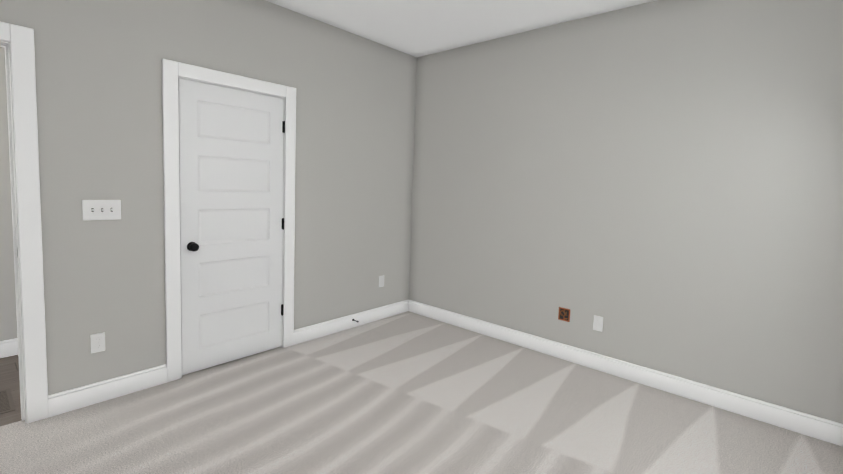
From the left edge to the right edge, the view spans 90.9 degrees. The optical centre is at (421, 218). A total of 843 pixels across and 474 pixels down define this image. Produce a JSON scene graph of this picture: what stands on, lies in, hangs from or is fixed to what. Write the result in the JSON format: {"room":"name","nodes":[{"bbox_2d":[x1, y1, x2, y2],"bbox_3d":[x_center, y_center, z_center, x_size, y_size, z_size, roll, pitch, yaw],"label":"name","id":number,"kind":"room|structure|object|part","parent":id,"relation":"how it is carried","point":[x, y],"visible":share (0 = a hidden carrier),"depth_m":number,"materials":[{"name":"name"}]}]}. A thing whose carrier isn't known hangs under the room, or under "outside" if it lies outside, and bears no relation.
{"room":"empty bedroom","nodes":[
{"label":"empty bedroom","id":0,"kind":"room"},
{"bbox_2d":[0,47,17,340],"bbox_3d":[-3.902,-0.287,2.162,0.100,2.740,2.960,6,6,41],"label":"wall","id":1,"kind":"structure","parent":0,"point":[8,321],"depth_m":3.07,"materials":[{"name":"grey paint"}]},
{"bbox_2d":[0,338,17,357],"bbox_3d":[-3.912,1.020,2.223,0.014,0.125,2.740,6,6,41],"label":"baseboard","id":2,"kind":"structure","parent":1,"relation":"attached to","point":[8,348],"depth_m":3.12,"materials":[{"name":"white wood"}]},
{"bbox_2d":[0,355,21,425],"bbox_3d":[-3.508,1.179,1.885,1.290,0.092,2.960,6,6,41],"label":"floor","id":3,"kind":"structure","parent":0,"point":[9,372],"depth_m":2.74,"materials":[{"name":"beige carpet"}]},
{"bbox_2d":[0,388,14,413],"bbox_3d":[-2.573,1.113,2.503,0.360,0.004,0.150,6,6,41],"label":"floor vent","id":4,"kind":"object","parent":3,"relation":"in","point":[6,403],"visible":1,"depth_m":2.51,"materials":[{"name":"brown"}]},
{"bbox_2d":[0,0,416,394],"bbox_3d":[-1.490,-0.272,3.031,0.120,2.740,4.300,6,6,41],"label":"wall","id":5,"kind":"structure","parent":0,"point":[98,75],"depth_m":2.70,"materials":[{"name":"grey paint"}]},
{"bbox_2d":[0,22,48,423],"bbox_3d":[-2.470,0.079,1.950,0.138,2.145,1.000,6,6,41],"label":"door frame","id":6,"kind":"structure","parent":5,"relation":"attached to","point":[20,39],"depth_m":2.24,"materials":[{"name":"white wood"}]},
{"bbox_2d":[90,332,104,352],"bbox_3d":[-1.965,0.754,2.521,0.007,0.115,0.070,6,6,41],"label":"electrical outlet","id":7,"kind":"object","parent":5,"relation":"attached to","point":[98,342],"visible":1,"depth_m":2.52,"materials":[{"name":"white plastic"}]},
{"bbox_2d":[82,200,120,219],"bbox_3d":[-1.906,-0.052,2.479,0.020,0.120,0.185,6,6,41],"label":"light switch","id":8,"kind":"object","parent":5,"relation":"attached to","point":[101,209],"visible":1,"depth_m":2.48,"materials":[{"name":"white plastic"}]},
{"bbox_2d":[48,364,166,416],"bbox_3d":[-1.930,1.060,2.592,0.014,0.125,0.603,6,6,41],"label":"baseboard","id":9,"kind":"structure","parent":5,"relation":"attached to","point":[76,398],"depth_m":2.56,"materials":[{"name":"white wood"}]},
{"bbox_2d":[162,59,295,381],"bbox_3d":[-1.428,0.060,3.140,0.120,2.065,0.806,6,6,41],"label":"door frame","id":10,"kind":"structure","parent":5,"relation":"attached to","point":[283,179],"depth_m":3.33,"materials":[{"name":"white wood"}]},
{"bbox_2d":[178,78,283,374],"bbox_3d":[-1.373,0.071,3.091,0.102,2.030,0.760,6,6,41],"label":"closet door","id":11,"kind":"structure","parent":5,"relation":"in","point":[231,184],"depth_m":3.07,"materials":[{"name":"white wood"}]},
{"bbox_3d":[-1.569,0.196,2.857,0.067,0.066,0.066,6,6,41],"label":"knob","id":12,"kind":"part","parent":11,"relation":"part of","materials":[{"name":"black metal"}]},
{"bbox_2d":[281,121,284,315],"bbox_3d":[-1.124,0.011,3.379,0.014,1.593,0.026,6,6,41],"label":"closet door hinge set","id":13,"kind":"object","parent":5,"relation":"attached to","point":[283,131],"visible":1,"depth_m":3.38,"materials":[{"name":"black metal"}]},
{"bbox_2d":[293,300,407,344],"bbox_3d":[-0.630,0.988,4.055,0.014,0.125,1.402,6,6,41],"label":"baseboard","id":14,"kind":"structure","parent":5,"relation":"attached to","point":[311,332],"depth_m":3.95,"materials":[{"name":"white wood"}]},
{"bbox_2d":[379,275,383,286],"bbox_3d":[-0.410,0.644,4.267,0.007,0.115,0.070,6,6,41],"label":"electrical outlet","id":15,"kind":"object","parent":5,"relation":"attached to","point":[381,281],"visible":1,"depth_m":4.26,"materials":[{"name":"white plastic"}]},
{"bbox_2d":[0,311,842,473],"bbox_3d":[-0.140,1.292,1.909,3.726,0.100,4.300,6,6,41],"label":"floor carpet","id":16,"kind":"object","parent":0,"point":[408,392],"visible":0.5,"depth_m":2.44,"materials":[{"name":"grey carpet"}]},
{"bbox_2d":[265,0,655,56],"bbox_3d":[-1.047,-1.560,1.516,5.016,0.100,5.880,6,6,41],"label":"ceiling","id":17,"kind":"structure","parent":0,"point":[417,28],"depth_m":3.32,"materials":[{"name":"white paint"}]},
{"bbox_2d":[409,0,842,423],"bbox_3d":[1.271,-0.203,3.379,3.796,2.740,0.120,6,6,41],"label":"wall","id":18,"kind":"structure","parent":0,"point":[656,185],"depth_m":2.95,"materials":[{"name":"grey paint"}]},
{"bbox_2d":[558,307,569,321],"bbox_3d":[1.179,0.792,3.427,0.095,0.105,0.005,6,6,41],"label":"electrical outlet box","id":19,"kind":"object","parent":18,"relation":"attached to","point":[564,314],"visible":1,"depth_m":3.43,"materials":[{"name":"brown"}]},
{"bbox_2d":[593,315,602,331],"bbox_3d":[1.382,0.820,3.246,0.070,0.115,0.007,6,6,41],"label":"electrical outlet","id":20,"kind":"object","parent":18,"relation":"attached to","point":[598,324],"visible":1,"depth_m":3.24,"materials":[{"name":"white plastic"}]},
{"bbox_2d":[408,300,842,445],"bbox_3d":[1.141,1.098,3.470,3.450,0.125,0.014,6,6,41],"label":"baseboard","id":21,"kind":"structure","parent":18,"relation":"attached to","point":[746,406],"depth_m":2.97,"materials":[{"name":"white wood"}]}
]}

